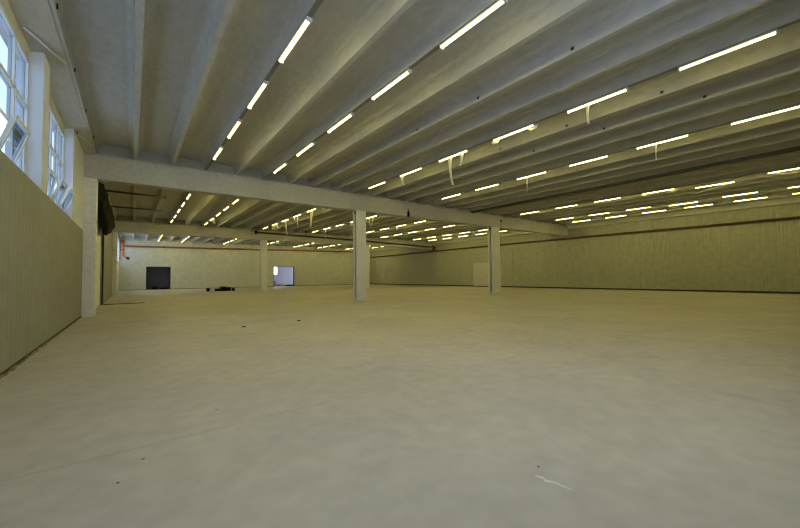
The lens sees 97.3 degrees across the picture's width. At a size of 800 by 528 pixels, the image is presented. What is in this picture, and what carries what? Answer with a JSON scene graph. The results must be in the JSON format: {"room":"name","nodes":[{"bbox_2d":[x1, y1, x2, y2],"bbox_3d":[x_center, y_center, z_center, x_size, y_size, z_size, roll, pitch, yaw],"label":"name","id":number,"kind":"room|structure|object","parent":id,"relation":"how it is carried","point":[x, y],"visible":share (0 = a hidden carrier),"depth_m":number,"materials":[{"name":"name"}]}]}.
{"room":"empty warehouse","nodes":[
{"label":"empty warehouse","id":0,"kind":"room"},
{"bbox_2d":[0,52,83,372],"bbox_3d":[-6.093,-1.333,5.323,0.432,5.850,18.350,1,-2,-37],"label":"wall","id":1,"kind":"structure","parent":0,"point":[41,246],"depth_m":6.86,"materials":[{"name":"beige paint"}]},
{"bbox_2d":[0,2,30,173],"bbox_3d":[-6.000,-2.730,5.326,0.307,2.500,3.790,1,-2,-37],"label":"window","id":2,"kind":"structure","parent":1,"relation":"in","point":[10,132],"depth_m":6.01,"materials":[{"name":"grey metal"}]},
{"bbox_2d":[0,316,80,374],"bbox_3d":[-5.926,1.564,5.391,0.014,0.060,17.850,1,-2,-37],"label":"baseboard","id":3,"kind":"structure","parent":1,"relation":"attached to","point":[67,326],"depth_m":6.64,"materials":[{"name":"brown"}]},
{"bbox_2d":[47,105,74,211],"bbox_3d":[-8.637,-2.583,8.852,0.370,2.500,3.800,1,-2,-37],"label":"window","id":4,"kind":"structure","parent":1,"relation":"in","point":[55,187],"depth_m":9.49,"materials":[{"name":"grey glass"}]},
{"bbox_2d":[100,182,119,304],"bbox_3d":[-22.215,-0.715,26.850,0.420,6.410,35.450,1,-2,-37],"label":"wall","id":5,"kind":"structure","parent":0,"point":[108,239],"depth_m":22.62,"materials":[{"name":"beige paint"}]},
{"bbox_2d":[96,218,103,306],"bbox_3d":[-14.210,-0.267,16.546,0.210,4.650,4.840,1,-2,-37],"label":"door","id":6,"kind":"structure","parent":5,"relation":"in","point":[98,225],"depth_m":17.68,"materials":[{"name":"grey"}]},
{"bbox_2d":[98,182,114,234],"bbox_3d":[-14.454,-2.204,17.378,0.426,1.723,9.766,1,-2,-37],"label":"sheeting","id":7,"kind":"object","parent":5,"relation":"attached to","point":[106,218],"visible":0.94,"depth_m":15.01,"materials":[{"name":"black plastic"}]},
{"bbox_2d":[119,236,369,289],"bbox_3d":[-19.087,0.069,51.272,34.940,6.360,0.300,1,-2,-37],"label":"wall","id":8,"kind":"structure","parent":0,"point":[190,268],"depth_m":47.53,"materials":[{"name":"beige paint"}]},
{"bbox_2d":[146,267,170,289],"bbox_3d":[-29.813,1.610,43.427,2.970,3.050,0.920,1,-2,-37],"label":"door","id":9,"kind":"structure","parent":8,"relation":"in","point":[160,277],"depth_m":43.71,"materials":[{"name":"grey metal"}]},
{"bbox_2d":[119,284,352,290],"bbox_3d":[-19.011,3.273,51.202,34.220,0.050,0.290,1,-2,-37],"label":"baseboard","id":10,"kind":"structure","parent":8,"relation":"attached to","point":[344,284],"depth_m":50.95,"materials":[{"name":"grey"}]},
{"bbox_2d":[121,240,352,259],"bbox_3d":[-18.849,-1.423,50.934,33.811,2.287,0.560,1,-2,-37],"label":"pipe","id":11,"kind":"object","parent":8,"relation":"attached to","point":[122,241],"visible":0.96,"depth_m":46.10,"materials":[{"name":"red metal"}]},
{"bbox_2d":[274,267,292,284],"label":"door","id":12,"kind":"structure","parent":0,"point":[285,274],"depth_m":56.67,"materials":[{"name":"white paint"}]},
{"bbox_2d":[0,284,799,527],"bbox_3d":[-4.461,2.613,31.805,35.800,0.250,58.800,1,-2,-37],"label":"floor","id":13,"kind":"structure","parent":0,"point":[402,406],"depth_m":3.52,"materials":[{"name":"concrete"}]},
{"bbox_2d":[0,333,58,378],"bbox_3d":[-6.260,1.594,5.876,0.042,0.036,7.028,1,-2,-37],"label":"dirt strip","id":14,"kind":"object","parent":13,"relation":"on","point":[44,344],"visible":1,"depth_m":6.02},
{"bbox_2d":[81,177,97,316],"bbox_3d":[-11.411,-0.606,12.875,0.465,5.020,0.550,1,-2,-37],"label":"column","id":15,"kind":"structure","parent":13,"relation":"on","point":[90,189],"depth_m":12.70,"materials":[{"name":"paint"}]},
{"bbox_2d":[112,232,117,295],"bbox_3d":[-22.456,0.010,27.642,0.370,5.020,0.550,1,-2,-37],"label":"column","id":16,"kind":"structure","parent":13,"relation":"on","point":[115,234],"depth_m":27.46,"materials":[{"name":"paint"}]},
{"bbox_2d":[260,240,266,290],"bbox_3d":[-13.376,0.158,34.529,0.575,5.020,0.490,1,-2,-37],"label":"concrete column","id":17,"kind":"structure","parent":13,"relation":"on","point":[263,243],"depth_m":34.34,"materials":[{"name":"grey concrete"}]},
{"bbox_2d":[113,220,435,248],"bbox_3d":[-9.002,-2.739,37.972,34.420,0.920,0.550,1,-2,-37],"label":"crossbeam","id":18,"kind":"object","parent":17,"relation":"on","point":[132,227],"visible":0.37,"depth_m":32.82,"materials":[{"name":"concrete"}]},
{"bbox_2d":[116,215,432,241],"bbox_3d":[-9.041,-3.414,37.971,34.500,0.470,0.290,1,-2,-37],"label":"crossbeam infill","id":19,"kind":"object","parent":18,"relation":"on","point":[120,218],"visible":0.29,"depth_m":31.09,"materials":[{"name":"concrete"}]},
{"bbox_2d":[255,230,431,247],"bbox_3d":[-4.821,-2.708,40.623,22.757,0.730,0.340,1,-2,-37],"label":"pipe","id":20,"kind":"object","parent":18,"relation":"attached to","point":[256,232],"visible":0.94,"depth_m":38.31,"materials":[{"name":"brown metal"}]},
{"bbox_2d":[353,210,365,300],"bbox_3d":[-2.272,-0.459,19.764,0.585,5.020,0.480,1,-2,-37],"label":"concrete column","id":21,"kind":"structure","parent":13,"relation":"on","point":[359,217],"depth_m":19.58,"materials":[{"name":"grey concrete"}]},
{"bbox_2d":[366,245,369,287],"bbox_3d":[-3.968,0.311,41.666,0.555,5.020,0.490,1,-2,-37],"label":"concrete column","id":22,"kind":"structure","parent":13,"relation":"on","point":[367,246],"depth_m":41.48,"materials":[{"name":"grey concrete"}]},
{"bbox_2d":[488,227,500,292],"bbox_3d":[7.210,-0.304,26.969,0.885,5.020,0.460,1,-2,-37],"label":"concrete column","id":23,"kind":"structure","parent":13,"relation":"on","point":[494,279],"depth_m":26.75,"materials":[{"name":"grey concrete"}]},
{"bbox_2d":[84,154,568,235],"bbox_3d":[2.092,-3.355,23.211,34.600,0.920,0.500,1,-2,-37],"label":"crossbeam","id":24,"kind":"object","parent":23,"relation":"on","point":[104,168],"visible":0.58,"depth_m":16.80,"materials":[{"name":"concrete"}]},
{"bbox_2d":[97,145,564,225],"bbox_3d":[2.125,-4.029,23.265,34.500,0.470,0.240,1,-2,-37],"label":"crossbeam infill","id":25,"kind":"object","parent":24,"relation":"on","point":[107,150],"visible":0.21,"depth_m":15.53,"materials":[{"name":"concrete"}]},
{"bbox_2d":[535,475,571,489],"bbox_3d":[0.987,1.418,2.283,0.057,0.001,0.236,1,-2,-37],"label":"scuff","id":26,"kind":"object","parent":13,"relation":"on","point":[543,478],"visible":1,"depth_m":2.30,"materials":[{"name":"white"}]},
{"bbox_2d":[73,0,778,240],"bbox_3d":[-2.935,-4.049,30.102,35.600,0.200,53.800,1,-2,-37],"label":"ceiling","id":27,"kind":"structure","parent":0,"point":[100,22],"depth_m":8.44,"materials":[{"name":"concrete"}]},
{"bbox_2d":[0,0,94,153],"bbox_3d":[-6.016,-4.395,5.509,0.700,0.840,18.350,1,-2,-37],"label":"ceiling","id":28,"kind":"structure","parent":27,"relation":"attached to","point":[36,16],"depth_m":6.84,"materials":[{"name":"concrete"}]},
{"bbox_2d":[22,26,67,64],"bbox_3d":[-6.803,-4.175,6.787,0.044,0.159,1.321,0,-2,-19],"label":"rod","id":29,"kind":"object","parent":28,"relation":"attached to","point":[23,27],"visible":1,"depth_m":6.68,"materials":[{"name":"grey paint"}]},
{"bbox_2d":[48,0,118,219],"bbox_3d":[-11.394,-4.248,13.179,0.510,0.440,36.670,1,-2,-37],"label":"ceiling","id":30,"kind":"structure","parent":27,"relation":"attached to","point":[63,11],"depth_m":8.01,"materials":[{"name":"concrete"}]},
{"bbox_2d":[106,190,166,197],"bbox_3d":[-12.216,-3.759,16.196,2.545,1.155,0.090,1,-2,-37],"label":"rail","id":31,"kind":"object","parent":27,"relation":"hanging from","point":[165,196],"visible":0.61,"depth_m":16.22,"materials":[{"name":"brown metal"}]},
{"bbox_2d":[111,206,161,210],"bbox_3d":[-14.754,-3.619,19.540,2.545,1.155,0.090,1,-2,-37],"label":"rail","id":32,"kind":"object","parent":27,"relation":"hanging from","point":[111,206],"visible":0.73,"depth_m":19.55,"materials":[{"name":"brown metal"}]},
{"bbox_2d":[122,0,157,221],"bbox_3d":[-10.434,-4.233,13.907,0.510,0.440,36.670,1,-2,-37],"label":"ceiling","id":33,"kind":"structure","parent":27,"relation":"attached to","point":[139,16],"depth_m":8.11,"materials":[{"name":"concrete"}]},
{"bbox_2d":[149,0,240,222],"bbox_3d":[-9.474,-4.217,14.635,0.510,0.440,36.670,1,-2,-37],"label":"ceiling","id":34,"kind":"structure","parent":27,"relation":"attached to","point":[217,18],"depth_m":8.15,"materials":[{"name":"concrete"}]},
{"bbox_2d":[167,0,326,223],"bbox_3d":[-8.514,-4.201,15.363,0.510,0.440,36.670,1,-2,-37],"label":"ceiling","id":35,"kind":"structure","parent":27,"relation":"attached to","point":[294,13],"depth_m":8.28,"materials":[{"name":"concrete"}]},
{"bbox_2d":[205,0,323,169],"bbox_3d":[-2.870,-4.279,7.862,0.090,0.018,17.700,1,-2,-37],"label":"cable trunking","id":36,"kind":"object","parent":35,"relation":"attached to","point":[317,3],"visible":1,"depth_m":7.74,"materials":[{"name":"grey metal"}]},
{"bbox_2d":[213,146,223,159],"bbox_3d":[-6.607,-4.017,12.782,0.110,0.093,1.520,1,-2,-37],"label":"tube light","id":37,"kind":"object","parent":36,"relation":"hanging from","point":[221,148],"visible":1,"depth_m":12.66,"materials":[{"name":"grey plastic"}]},
{"bbox_2d":[227,119,241,138],"bbox_3d":[-5.059,-4.102,10.743,0.110,0.093,1.520,1,-2,-37],"label":"tube light","id":38,"kind":"object","parent":36,"relation":"hanging from","point":[239,121],"visible":1,"depth_m":10.67,"materials":[{"name":"grey plastic"}]},
{"bbox_2d":[228,122,239,137],"bbox_3d":[-5.059,-4.086,10.743,0.054,0.035,1.460,1,-2,-37],"label":"diffuser","id":39,"kind":"object","parent":38,"relation":"attached to","point":[237,124],"depth_m":10.72,"materials":[{"name":"white plastic"}]},
{"bbox_2d":[247,80,268,109],"bbox_3d":[-3.552,-4.185,8.759,0.110,0.093,1.520,1,-2,-37],"label":"tube light","id":40,"kind":"object","parent":36,"relation":"hanging from","point":[265,83],"visible":1,"depth_m":8.68,"materials":[{"name":"grey plastic"}]},
{"bbox_2d":[249,84,265,107],"bbox_3d":[-3.552,-4.169,8.759,0.054,0.035,1.460,1,-2,-37],"label":"diffuser","id":41,"kind":"object","parent":40,"relation":"attached to","point":[263,86],"depth_m":8.70,"materials":[{"name":"white plastic"}]},
{"bbox_2d":[278,16,311,63],"bbox_3d":[-2.040,-4.269,6.768,0.110,0.093,1.520,1,-2,-37],"label":"tube light","id":42,"kind":"object","parent":36,"relation":"hanging from","point":[307,20],"visible":1,"depth_m":6.67,"materials":[{"name":"grey plastic"}]},
{"bbox_2d":[184,0,416,224],"bbox_3d":[-7.554,-4.186,16.091,0.510,0.440,36.670,1,-2,-37],"label":"ceiling beam","id":43,"kind":"structure","parent":27,"relation":"attached to","point":[378,16],"depth_m":8.25,"materials":[{"name":"concrete"}]},
{"bbox_2d":[199,0,494,225],"bbox_3d":[-6.594,-4.170,16.820,0.510,0.440,36.670,1,-2,-37],"label":"ceiling beam","id":44,"kind":"structure","parent":27,"relation":"attached to","point":[455,15],"depth_m":8.41,"materials":[{"name":"concrete"}]},
{"bbox_2d":[263,0,497,178],"bbox_3d":[-0.958,-4.248,9.312,0.090,0.018,17.700,1,-2,-37],"label":"cable trunking","id":45,"kind":"object","parent":44,"relation":"attached to","point":[435,48],"visible":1,"depth_m":7.97,"materials":[{"name":"grey metal"}]},
{"bbox_2d":[273,162,287,173],"bbox_3d":[-4.964,-3.971,14.587,0.110,0.093,1.520,1,-2,-37],"label":"tube light","id":46,"kind":"object","parent":45,"relation":"hanging from","point":[285,163],"visible":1,"depth_m":14.49,"materials":[{"name":"grey plastic"}]},
{"bbox_2d":[296,142,314,156],"bbox_3d":[-3.356,-4.060,12.469,0.110,0.093,1.520,1,-2,-37],"label":"tube light","id":47,"kind":"object","parent":45,"relation":"hanging from","point":[311,143],"visible":1,"depth_m":12.39,"materials":[{"name":"grey"}]},
{"bbox_2d":[297,144,312,155],"bbox_3d":[-3.356,-4.044,12.469,0.054,0.035,1.460,1,-2,-37],"label":"diffuser","id":48,"kind":"object","parent":47,"relation":"attached to","point":[308,146],"depth_m":12.47,"materials":[{"name":"white plastic"}]},
{"bbox_2d":[327,112,353,133],"bbox_3d":[-1.772,-4.147,10.383,0.110,0.093,1.520,1,-2,-37],"label":"tube light","id":49,"kind":"object","parent":45,"relation":"hanging from","point":[349,115],"visible":1,"depth_m":10.30,"materials":[{"name":"grey plastic"}]},
{"bbox_2d":[371,69,411,100],"bbox_3d":[-0.236,-4.232,8.360,0.110,0.093,1.520,1,-2,-37],"label":"tube light","id":50,"kind":"object","parent":45,"relation":"hanging from","point":[408,71],"visible":1,"depth_m":8.27,"materials":[{"name":"grey plastic"}]},
{"bbox_2d":[439,0,507,49],"bbox_3d":[1.276,-4.315,6.368,0.110,0.093,1.520,1,-2,-37],"label":"tube light","id":51,"kind":"object","parent":45,"relation":"hanging from","point":[498,3],"visible":1,"depth_m":6.29,"materials":[{"name":"grey plastic"}]},
{"bbox_2d":[191,0,594,242],"bbox_3d":[-10.690,-3.876,24.206,0.510,0.440,53.400,1,-2,-37],"label":"ceiling beam","id":52,"kind":"structure","parent":27,"relation":"attached to","point":[539,16],"depth_m":8.38,"materials":[{"name":"concrete"}]},
{"bbox_2d":[201,0,683,242],"bbox_3d":[-9.730,-3.860,24.934,0.510,0.440,53.400,1,-2,-37],"label":"ceiling beam","id":53,"kind":"structure","parent":27,"relation":"attached to","point":[620,15],"depth_m":8.42,"materials":[{"name":"concrete"}]},
{"bbox_2d":[212,0,770,242],"bbox_3d":[-8.770,-3.845,25.663,0.510,0.440,53.400,1,-2,-37],"label":"ceiling beam","id":54,"kind":"structure","parent":27,"relation":"attached to","point":[700,15],"depth_m":8.47,"materials":[{"name":"concrete"}]},
{"bbox_2d":[221,0,799,242],"bbox_3d":[-7.810,-3.829,26.391,0.510,0.440,53.400,1,-2,-37],"label":"ceiling beam","id":55,"kind":"structure","parent":27,"relation":"attached to","point":[781,12],"depth_m":8.77,"materials":[{"name":"concrete"}]},
{"bbox_2d":[281,218,288,233],"bbox_3d":[-9.065,-2.929,27.912,0.384,1.180,1.518,0,-2,-28],"label":"tube light","id":56,"kind":"object","parent":55,"relation":"hanging from","point":[285,220],"visible":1,"depth_m":27.77,"materials":[{"name":"grey"}]},
{"bbox_2d":[307,208,316,226],"bbox_3d":[-5.980,-3.102,23.756,0.270,1.180,1.520,1,-2,-37],"label":"tube light","id":57,"kind":"object","parent":55,"relation":"hanging from","point":[311,211],"visible":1,"depth_m":23.75,"materials":[{"name":"grey plastic"}]},
{"bbox_2d":[354,18,799,192],"bbox_3d":[2.848,-4.186,12.199,0.090,0.018,17.700,1,-2,-37],"label":"cable trunking","id":58,"kind":"object","parent":55,"relation":"attached to","point":[797,20],"visible":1,"depth_m":8.53,"materials":[{"name":"grey metal"}]},
{"bbox_2d":[368,181,386,188],"bbox_3d":[-1.122,-3.911,17.427,0.110,0.093,1.520,1,-2,-37],"label":"tube light","id":59,"kind":"object","parent":58,"relation":"hanging from","point":[383,181],"visible":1,"depth_m":17.37,"materials":[{"name":"grey plastic"}]},
{"bbox_2d":[400,167,422,184],"bbox_3d":[0.505,-3.805,15.328,0.208,0.481,1.520,1,-2,-37],"label":"tube light","id":60,"kind":"object","parent":58,"relation":"hanging from","point":[419,168],"visible":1,"depth_m":15.47,"materials":[{"name":"grey plastic"}]},
{"bbox_2d":[438,149,468,184],"bbox_3d":[2.039,-3.590,13.311,0.345,1.081,1.522,1,-2,-31],"label":"tube light","id":61,"kind":"object","parent":58,"relation":"attached to","point":[449,158],"visible":1,"depth_m":13.41,"materials":[{"name":"grey"}]},
{"bbox_2d":[439,150,466,161],"bbox_3d":[2.004,-4.067,13.309,0.054,0.035,1.460,1,-2,-37],"label":"diffuser","id":62,"kind":"object","parent":61,"relation":"attached to","point":[461,152],"depth_m":13.28,"materials":[{"name":"white plastic"}]},
{"bbox_2d":[491,123,537,143],"bbox_3d":[3.607,-4.128,11.198,0.130,0.180,1.710,1,-2,-37],"label":"tube light","id":63,"kind":"object","parent":58,"relation":"hanging from","point":[530,127],"visible":1,"depth_m":11.10,"materials":[{"name":"grey plastic"}]},
{"bbox_2d":[494,125,532,140],"bbox_3d":[3.600,-4.155,11.207,0.054,0.035,1.460,1,-2,-37],"label":"diffuser","id":64,"kind":"object","parent":63,"relation":"attached to","point":[528,126],"depth_m":11.17,"materials":[{"name":"white plastic"}]},
{"bbox_2d":[566,87,628,123],"bbox_3d":[5.145,-4.036,9.219,0.171,0.530,1.520,1,-2,-37],"label":"tube light","id":65,"kind":"object","parent":58,"relation":"attached to","point":[587,105],"visible":1,"depth_m":9.26,"materials":[{"name":"grey plastic"}]},
{"bbox_2d":[568,89,625,112],"bbox_3d":[5.119,-4.239,9.207,0.054,0.035,1.460,1,-2,-37],"label":"diffuser","id":66,"kind":"object","parent":65,"relation":"attached to","point":[589,103],"depth_m":9.17,"materials":[{"name":"white plastic"}]},
{"bbox_2d":[678,29,778,71],"bbox_3d":[6.637,-4.338,7.208,0.110,0.093,1.520,1,-2,-37],"label":"tube light","id":67,"kind":"object","parent":58,"relation":"hanging from","point":[776,31],"visible":1,"depth_m":7.11,"materials":[{"name":"grey plastic"}]},
{"bbox_2d":[232,23,799,243],"bbox_3d":[-6.850,-3.813,27.119,0.510,0.440,53.400,1,-2,-37],"label":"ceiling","id":68,"kind":"structure","parent":27,"relation":"attached to","point":[787,42],"depth_m":9.64,"materials":[{"name":"concrete"}]},
{"bbox_2d":[241,50,799,244],"bbox_3d":[-5.890,-3.798,27.847,0.510,0.440,53.400,1,-2,-37],"label":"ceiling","id":69,"kind":"structure","parent":27,"relation":"attached to","point":[789,64],"depth_m":10.78,"materials":[{"name":"concrete"}]},
{"bbox_2d":[250,72,799,244],"bbox_3d":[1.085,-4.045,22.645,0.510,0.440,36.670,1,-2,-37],"label":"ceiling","id":70,"kind":"structure","parent":27,"relation":"attached to","point":[793,98],"depth_m":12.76,"materials":[{"name":"concrete"}]},
{"bbox_2d":[423,103,799,202],"bbox_3d":[6.697,-4.124,15.119,0.090,0.018,17.700,1,-2,-37],"label":"cable trunking","id":71,"kind":"object","parent":70,"relation":"attached to","point":[799,103],"visible":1,"depth_m":12.74,"materials":[{"name":"grey metal"}]},
{"bbox_2d":[441,193,461,199],"bbox_3d":[2.931,-3.860,20.079,0.110,0.093,1.520,1,-2,-37],"label":"tube light","id":72,"kind":"object","parent":71,"relation":"hanging from","point":[458,193],"visible":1,"depth_m":20.00,"materials":[{"name":"grey plastic"}]},
{"bbox_2d":[475,183,499,190],"bbox_3d":[4.461,-3.944,18.064,0.110,0.093,1.520,1,-2,-37],"label":"tube light","id":73,"kind":"object","parent":71,"relation":"hanging from","point":[497,183],"visible":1,"depth_m":18.00,"materials":[{"name":"grey plastic"}]},
{"bbox_2d":[516,171,547,191],"bbox_3d":[5.994,-3.685,16.037,0.110,0.780,1.520,1,-2,-37],"label":"tube light","id":74,"kind":"object","parent":71,"relation":"attached to","point":[527,176],"visible":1,"depth_m":16.11,"materials":[{"name":"grey plastic"}]},
{"bbox_2d":[569,154,608,166],"bbox_3d":[7.509,-4.112,14.049,0.110,0.093,1.520,1,-2,-37],"label":"tube light","id":75,"kind":"object","parent":71,"relation":"hanging from","point":[607,155],"visible":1,"depth_m":14.00,"materials":[{"name":"grey plastic"}]},
{"bbox_2d":[636,134,689,159],"bbox_3d":[8.988,-3.925,12.095,0.110,0.630,1.520,1,-2,-37],"label":"tube light","id":76,"kind":"object","parent":71,"relation":"attached to","point":[684,135],"visible":1,"depth_m":12.16,"materials":[{"name":"grey plastic"}]},
{"bbox_2d":[637,135,687,148],"bbox_3d":[8.986,-4.177,12.104,0.054,0.035,1.460,1,-2,-37],"label":"diffuser","id":77,"kind":"object","parent":76,"relation":"attached to","point":[681,136],"depth_m":12.07,"materials":[{"name":"white plastic"}]},
{"bbox_2d":[730,104,799,125],"bbox_3d":[10.504,-4.277,10.105,0.110,0.093,1.520,1,-2,-37],"label":"tube light","id":78,"kind":"object","parent":71,"relation":"hanging from","point":[795,106],"visible":1,"depth_m":10.08,"materials":[{"name":"grey"}]},
{"bbox_2d":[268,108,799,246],"bbox_3d":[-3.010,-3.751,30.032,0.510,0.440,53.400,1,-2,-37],"label":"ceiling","id":79,"kind":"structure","parent":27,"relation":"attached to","point":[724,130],"depth_m":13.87,"materials":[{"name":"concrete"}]},
{"bbox_2d":[301,151,799,247],"bbox_3d":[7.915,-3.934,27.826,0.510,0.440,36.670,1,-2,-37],"label":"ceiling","id":80,"kind":"structure","parent":27,"relation":"attached to","point":[793,164],"depth_m":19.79,"materials":[{"name":"concrete"}]},
{"bbox_2d":[507,166,799,215],"bbox_3d":[13.503,-4.013,20.282,0.090,0.018,17.700,1,-2,-37],"label":"cable trunking","id":81,"kind":"object","parent":80,"relation":"attached to","point":[797,166],"visible":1,"depth_m":18.52,"materials":[{"name":"grey metal"}]},
{"bbox_2d":[594,197,621,202],"bbox_3d":[12.629,-3.908,21.431,0.110,0.093,1.520,1,-2,-37],"label":"tube light","id":82,"kind":"object","parent":81,"relation":"hanging from","point":[616,197],"visible":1,"depth_m":21.38,"materials":[{"name":"grey plastic"}]},
{"bbox_2d":[641,188,677,195],"bbox_3d":[14.208,-3.952,19.351,0.130,0.180,1.710,1,-2,-37],"label":"tube light","id":83,"kind":"object","parent":81,"relation":"hanging from","point":[670,189],"visible":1,"depth_m":19.29,"materials":[{"name":"grey"}]},
{"bbox_2d":[690,178,735,194],"bbox_3d":[15.562,-3.877,17.565,0.110,0.529,1.711,1,-2,-37],"label":"tube light","id":84,"kind":"object","parent":81,"relation":"hanging from","point":[730,181],"visible":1,"depth_m":17.43,"materials":[{"name":"grey plastic"}]},
{"bbox_2d":[697,182,732,187],"bbox_3d":[15.619,-3.917,17.490,0.054,0.035,1.460,1,-2,-37],"label":"diffuser","id":85,"kind":"object","parent":84,"relation":"attached to","point":[725,183],"depth_m":17.39,"materials":[{"name":"white plastic"}]},
{"bbox_2d":[767,167,799,173],"bbox_3d":[17.185,-4.079,15.430,0.110,0.252,1.520,1,-2,-37],"label":"tube light","id":86,"kind":"object","parent":81,"relation":"hanging from","point":[795,167],"visible":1,"depth_m":15.57,"materials":[{"name":"grey plastic"}]},
{"bbox_2d":[346,138,799,235],"bbox_3d":[4.925,-3.982,25.558,0.510,0.440,36.670,1,-2,-37],"label":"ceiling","id":87,"kind":"structure","parent":27,"relation":"attached to","point":[796,142],"depth_m":16.61,"materials":[{"name":"concrete"}]},
{"bbox_2d":[471,146,799,212],"bbox_3d":[10.561,-3.999,18.129,0.220,0.140,17.830,1,-2,-37],"label":"cable tray","id":88,"kind":"object","parent":87,"relation":"attached to","point":[797,148],"visible":1,"depth_m":16.17,"materials":[{"name":"grey metal"}]},
{"bbox_2d":[369,195,799,251],"bbox_3d":[10.644,-3.393,40.384,0.420,0.730,53.200,1,-2,-37],"label":"beam","id":89,"kind":"structure","parent":27,"relation":"attached to","point":[790,199],"depth_m":27.17,"materials":[{"name":"concrete"}]},
{"bbox_2d":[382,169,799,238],"bbox_3d":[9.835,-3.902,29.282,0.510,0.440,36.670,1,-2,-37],"label":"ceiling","id":90,"kind":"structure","parent":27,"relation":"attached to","point":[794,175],"depth_m":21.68,"materials":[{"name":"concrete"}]},
{"bbox_2d":[398,177,799,239],"bbox_3d":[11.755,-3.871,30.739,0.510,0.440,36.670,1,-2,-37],"label":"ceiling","id":91,"kind":"structure","parent":27,"relation":"attached to","point":[797,182],"depth_m":23.44,"materials":[{"name":"concrete"}]},
{"bbox_2d":[540,185,796,221],"bbox_3d":[17.410,-3.949,23.246,0.090,0.018,17.700,1,-2,-37],"label":"cable trunking","id":92,"kind":"object","parent":91,"relation":"attached to","point":[795,185],"visible":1,"depth_m":22.40,"materials":[{"name":"grey metal"}]},
{"bbox_2d":[668,201,698,205],"bbox_3d":[18.031,-3.894,22.426,0.110,0.208,1.520,1,-2,-37],"label":"tube light","id":93,"kind":"object","parent":92,"relation":"hanging from","point":[694,201],"visible":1,"depth_m":22.41,"materials":[{"name":"grey plastic"}]},
{"bbox_2d":[722,191,758,197],"bbox_3d":[19.620,-4.014,20.333,0.110,0.093,1.520,1,-2,-37],"label":"tube light","id":94,"kind":"object","parent":92,"relation":"hanging from","point":[755,191],"visible":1,"depth_m":20.27,"materials":[{"name":"grey plastic"}]},
{"bbox_2d":[413,187,799,240],"bbox_3d":[12.715,-3.856,31.467,0.510,0.440,36.670,1,-2,-37],"label":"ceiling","id":95,"kind":"structure","parent":27,"relation":"attached to","point":[785,188],"depth_m":24.27,"materials":[{"name":"concrete"}]},
{"bbox_2d":[420,189,799,240],"bbox_3d":[13.675,-3.840,32.195,0.510,0.440,36.670,1,-2,-37],"label":"beam","id":96,"kind":"structure","parent":27,"relation":"attached to","point":[794,190],"depth_m":25.12,"materials":[{"name":"concrete"}]},
{"bbox_2d":[556,192,795,223],"bbox_3d":[19.300,-3.918,24.680,0.090,0.018,17.700,1,-2,-37],"label":"cable trunking","id":97,"kind":"object","parent":96,"relation":"attached to","point":[793,192],"visible":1,"depth_m":24.10,"materials":[{"name":"grey plastic"}]},
{"bbox_2d":[684,203,712,207],"bbox_3d":[20.058,-3.904,23.680,0.110,0.093,1.520,1,-2,-37],"label":"tube light","id":98,"kind":"object","parent":97,"relation":"hanging from","point":[711,203],"visible":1,"depth_m":23.63,"materials":[{"name":"grey"}]},
{"bbox_2d":[733,196,767,201],"bbox_3d":[21.570,-3.987,21.688,0.110,0.093,1.520,1,-2,-37],"label":"tube light","id":99,"kind":"object","parent":97,"relation":"hanging from","point":[765,196],"visible":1,"depth_m":21.63,"materials":[{"name":"grey plastic"}]},
{"bbox_2d":[427,193,799,241],"bbox_3d":[14.635,-3.824,32.923,0.510,0.440,36.670,1,-2,-37],"label":"beam","id":100,"kind":"structure","parent":27,"relation":"attached to","point":[790,194],"depth_m":25.89,"materials":[{"name":"concrete"}]},
{"bbox_2d":[370,203,799,291],"bbox_3d":[10.878,-0.637,40.447,0.300,6.280,53.800,1,-2,-37],"label":"wall","id":101,"kind":"structure","parent":0,"point":[761,256],"depth_m":28.60,"materials":[{"name":"beige paint"}]},
{"bbox_2d":[473,262,500,285],"bbox_3d":[10.137,1.188,41.127,0.090,2.754,4.000,1,-2,-37],"label":"door","id":102,"kind":"structure","parent":101,"relation":"in","point":[480,276],"depth_m":41.71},
{"bbox_2d":[370,216,799,257],"bbox_3d":[10.425,-2.357,39.987,0.979,0.945,52.701,1,-2,-37],"label":"pipe","id":103,"kind":"object","parent":101,"relation":"attached to","point":[796,217],"visible":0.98,"depth_m":28.99,"materials":[{"name":"brown metal"}]},
{"bbox_2d":[370,283,799,293],"bbox_3d":[10.917,2.566,40.343,0.280,0.130,53.200,1,-2,-37],"label":"baseboard","id":104,"kind":"structure","parent":101,"relation":"attached to","point":[779,292],"depth_m":28.77,"materials":[{"name":"grey"}]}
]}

